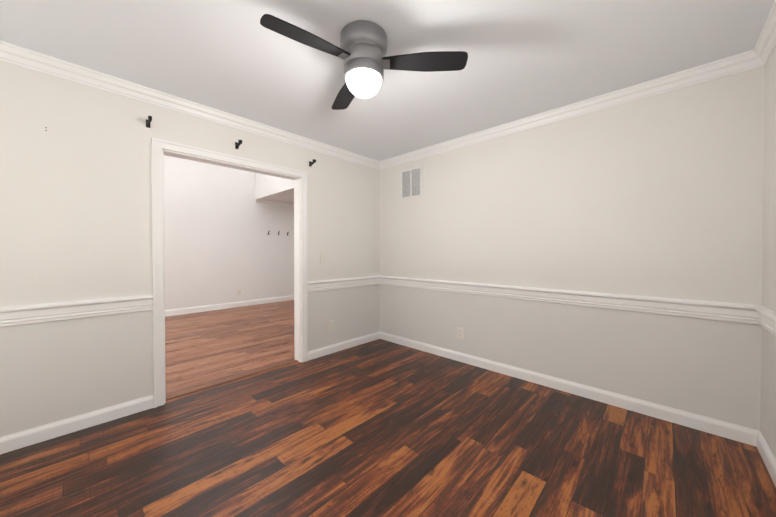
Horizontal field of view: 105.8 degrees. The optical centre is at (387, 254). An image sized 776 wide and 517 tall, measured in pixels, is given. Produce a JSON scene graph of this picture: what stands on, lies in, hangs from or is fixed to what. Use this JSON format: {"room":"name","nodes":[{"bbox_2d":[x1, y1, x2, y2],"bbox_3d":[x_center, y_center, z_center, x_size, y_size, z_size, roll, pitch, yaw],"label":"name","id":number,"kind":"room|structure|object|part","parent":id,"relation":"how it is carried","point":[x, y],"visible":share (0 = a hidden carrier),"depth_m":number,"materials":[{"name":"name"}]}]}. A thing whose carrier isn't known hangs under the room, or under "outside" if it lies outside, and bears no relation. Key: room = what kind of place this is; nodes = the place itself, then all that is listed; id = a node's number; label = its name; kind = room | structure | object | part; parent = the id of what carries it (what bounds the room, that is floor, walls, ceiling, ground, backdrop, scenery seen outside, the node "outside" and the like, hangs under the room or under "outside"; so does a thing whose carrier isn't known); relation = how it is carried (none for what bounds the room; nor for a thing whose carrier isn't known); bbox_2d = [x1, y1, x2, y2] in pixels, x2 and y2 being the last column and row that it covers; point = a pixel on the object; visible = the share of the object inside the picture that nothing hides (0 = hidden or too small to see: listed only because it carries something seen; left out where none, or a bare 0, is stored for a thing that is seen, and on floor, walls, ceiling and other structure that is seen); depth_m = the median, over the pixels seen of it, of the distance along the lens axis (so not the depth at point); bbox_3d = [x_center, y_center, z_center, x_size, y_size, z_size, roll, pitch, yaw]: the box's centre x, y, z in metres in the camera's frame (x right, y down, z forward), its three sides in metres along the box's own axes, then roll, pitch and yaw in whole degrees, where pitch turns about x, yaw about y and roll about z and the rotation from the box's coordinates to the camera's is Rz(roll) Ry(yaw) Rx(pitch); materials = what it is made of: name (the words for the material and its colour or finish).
{"room":"empty dining room","nodes":[
{"label":"empty dining room","id":0,"kind":"room"},
{"bbox_2d":[0,61,379,436],"bbox_3d":[-1.427,-0.573,2.771,0.120,3.500,3.940,1,1,43],"label":"wall","id":1,"kind":"structure","parent":0,"point":[75,202],"depth_m":2.05,"materials":[{"name":"paint"}]},
{"bbox_2d":[0,294,152,326],"bbox_3d":[-2.205,0.371,1.842,0.034,0.122,1.148,1,1,43],"label":"trim","id":2,"kind":"structure","parent":1,"relation":"attached to","point":[16,315],"depth_m":1.95,"materials":[{"name":"white wood"}]},
{"bbox_2d":[0,395,153,453],"bbox_3d":[-2.222,1.138,1.845,0.016,0.098,1.178,1,1,43],"label":"baseboard","id":3,"kind":"structure","parent":1,"relation":"attached to","point":[52,430],"depth_m":1.96,"materials":[{"name":"white wood"}]},
{"bbox_2d":[146,116,151,127],"bbox_3d":[-1.797,-1.004,2.208,0.107,0.064,0.026,1,1,43],"label":"curtain bracket","id":4,"kind":"object","parent":1,"relation":"attached to","point":[148,121],"visible":1,"depth_m":2.21,"materials":[{"name":"black metal"}]},
{"bbox_2d":[0,40,383,169],"bbox_3d":[-1.365,-1.213,2.706,0.050,0.098,3.700,1,1,43],"label":"crown molding","id":5,"kind":"structure","parent":1,"relation":"attached to","point":[9,53],"depth_m":2.25,"materials":[{"name":"white wood"}]},
{"bbox_2d":[151,137,307,407],"bbox_3d":[-1.408,0.137,2.800,0.177,2.080,1.342,1,1,43],"label":"door frame","id":6,"kind":"structure","parent":1,"relation":"attached to","point":[160,148],"depth_m":2.50,"materials":[{"name":"white wood"}]},
{"bbox_2d":[235,140,241,148],"bbox_3d":[-1.358,-1.008,2.674,0.107,0.064,0.026,1,1,43],"label":"curtain bracket","id":7,"kind":"object","parent":1,"relation":"attached to","point":[238,144],"visible":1,"depth_m":2.68,"materials":[{"name":"black metal"}]},
{"bbox_2d":[320,253,325,262],"bbox_3d":[-0.749,0.041,3.395,0.018,0.116,0.072,1,1,43],"label":"light switch","id":8,"kind":"object","parent":1,"relation":"attached to","point":[322,257],"visible":1,"depth_m":3.39,"materials":[{"name":"white plastic"}]},
{"bbox_2d":[328,320,332,330],"bbox_3d":[-0.680,0.841,3.482,0.010,0.116,0.072,1,1,43],"label":"outlet","id":9,"kind":"object","parent":1,"relation":"attached to","point":[330,325],"visible":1,"depth_m":3.48,"materials":[{"name":"white plastic"}]},
{"bbox_2d":[308,331,379,359],"bbox_3d":[-0.516,1.120,3.654,0.016,0.098,1.110,1,1,43],"label":"baseboard","id":10,"kind":"structure","parent":1,"relation":"attached to","point":[333,348],"depth_m":3.60,"materials":[{"name":"white wood"}]},
{"bbox_2d":[308,275,379,291],"bbox_3d":[-0.510,0.353,3.640,0.034,0.122,1.110,1,1,43],"label":"trim","id":11,"kind":"structure","parent":1,"relation":"attached to","point":[320,285],"depth_m":3.58,"materials":[{"name":"white wood"}]},
{"bbox_2d":[164,155,293,309],"bbox_3d":[-3.887,-0.603,5.846,0.120,3.500,7.440,1,1,43],"label":"wall","id":12,"kind":"structure","parent":0,"point":[221,245],"depth_m":6.15,"materials":[{"name":"paint"}]},
{"bbox_2d":[165,295,293,315],"bbox_3d":[-3.837,1.088,5.816,0.016,0.120,7.200,1,1,43],"label":"baseboard","id":13,"kind":"structure","parent":12,"relation":"attached to","point":[177,311],"depth_m":6.23,"materials":[{"name":"white wood"}]},
{"bbox_2d":[255,199,293,207],"bbox_3d":[-2.171,-1.224,7.521,0.070,0.090,2.400,1,1,43],"label":"crown molding","id":14,"kind":"structure","parent":12,"relation":"attached to","point":[268,202],"depth_m":6.92,"materials":[{"name":"white wood"}]},
{"bbox_2d":[165,300,294,397],"bbox_3d":[-2.499,1.210,4.556,3.935,0.100,7.440,1,1,43],"label":"floor","id":15,"kind":"structure","parent":0,"point":[205,348],"depth_m":3.86,"materials":[{"name":"brown wood"}]},
{"bbox_2d":[255,173,293,203],"bbox_3d":[-0.823,-1.807,6.244,3.777,1.100,2.400,1,1,43],"label":"ceiling bulkhead","id":16,"kind":"object","parent":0,"point":[272,188],"visible":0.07,"depth_m":6.24,"materials":[{"name":"paint"}]},
{"bbox_2d":[0,0,774,160],"bbox_3d":[-0.175,-1.351,1.583,3.320,0.200,3.700,1,1,43],"label":"ceiling","id":17,"kind":"structure","parent":0,"point":[527,58],"depth_m":1.80,"materials":[{"name":"white paint"}]},
{"bbox_2d":[260,14,467,109],"bbox_3d":[-0.216,-1.084,1.674,1.025,0.335,0.970,1,1,43],"label":"ceiling fan","id":18,"kind":"object","parent":17,"relation":"hanging from","point":[361,51],"visible":1,"depth_m":1.61,"materials":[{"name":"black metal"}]},
{"bbox_3d":[-0.140,-0.966,1.695,0.202,0.099,0.202,1,1,43],"label":"globe","id":19,"kind":"part","parent":18,"relation":"part of","materials":[{"name":"white glass"}]},
{"bbox_2d":[0,339,775,516],"bbox_3d":[-0.148,1.239,1.583,3.485,0.100,3.940,1,1,43],"label":"floor","id":20,"kind":"structure","parent":0,"point":[379,428],"depth_m":1.73,"materials":[{"name":"brown wood"}]},
{"bbox_2d":[166,360,297,400],"bbox_3d":[-1.410,1.177,2.812,0.040,0.021,1.222,1,1,43],"label":"threshold strip","id":21,"kind":"object","parent":20,"relation":"on","point":[209,386],"visible":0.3,"depth_m":2.71,"materials":[{"name":"brown wood"}]},
{"bbox_2d":[380,66,764,430],"bbox_3d":[1.179,-0.144,2.943,3.440,2.640,0.120,1,1,43],"label":"wall","id":22,"kind":"structure","parent":0,"point":[659,195],"depth_m":2.33,"materials":[{"name":"paint"}]},
{"bbox_2d":[401,166,421,199],"bbox_3d":[0.290,-0.896,3.684,0.340,0.370,0.012,1,1,43],"label":"air vent","id":23,"kind":"object","parent":22,"relation":"in","point":[411,182],"visible":1,"depth_m":3.67,"materials":[{"name":"white metal"}]},
{"bbox_2d":[457,327,462,338],"bbox_3d":[0.792,0.863,3.229,0.072,0.116,0.010,1,1,43],"label":"outlet","id":24,"kind":"object","parent":22,"relation":"attached to","point":[460,333],"visible":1,"depth_m":3.22,"materials":[{"name":"white plastic"}]},
{"bbox_2d":[380,275,747,323],"bbox_3d":[1.064,0.360,2.951,3.270,0.122,0.034,1,1,43],"label":"trim","id":25,"kind":"structure","parent":22,"relation":"attached to","point":[711,310],"depth_m":2.36,"materials":[{"name":"white wood"}]},
{"bbox_2d":[380,331,751,444],"bbox_3d":[1.081,1.127,2.954,3.300,0.098,0.016,1,1,43],"label":"baseboard","id":26,"kind":"structure","parent":22,"relation":"attached to","point":[731,431],"depth_m":2.36,"materials":[{"name":"white wood"}]},
{"bbox_2d":[380,51,751,168],"bbox_3d":[1.070,-1.215,2.919,3.180,0.098,0.050,1,1,43],"label":"crown molding","id":27,"kind":"structure","parent":22,"relation":"attached to","point":[737,63],"depth_m":2.34,"materials":[{"name":"white wood"}]},
{"bbox_2d":[760,46,775,458],"bbox_3d":[1.035,-0.119,0.371,0.120,2.640,3.820,1,1,43],"label":"wall","id":28,"kind":"structure","parent":0,"point":[768,390],"depth_m":1.68,"materials":[{"name":"paint"}]},
{"bbox_2d":[748,0,775,68],"bbox_3d":[1.014,-1.191,0.463,0.050,0.098,3.700,1,1,43],"label":"crown molding","id":29,"kind":"structure","parent":28,"relation":"attached to","point":[758,55],"depth_m":1.68,"materials":[{"name":"white wood"}]},
{"bbox_2d":[748,304,775,336],"bbox_3d":[1.020,0.384,0.473,0.034,0.122,3.700,1,1,43],"label":"trim","id":30,"kind":"structure","parent":28,"relation":"attached to","point":[761,315],"depth_m":1.71,"materials":[{"name":"white wood"}]},
{"bbox_2d":[752,429,775,486],"bbox_3d":[1.027,1.151,0.474,0.016,0.098,3.700,1,1,43],"label":"baseboard","id":31,"kind":"structure","parent":28,"relation":"attached to","point":[758,440],"depth_m":1.67,"materials":[{"name":"white wood"}]}
]}

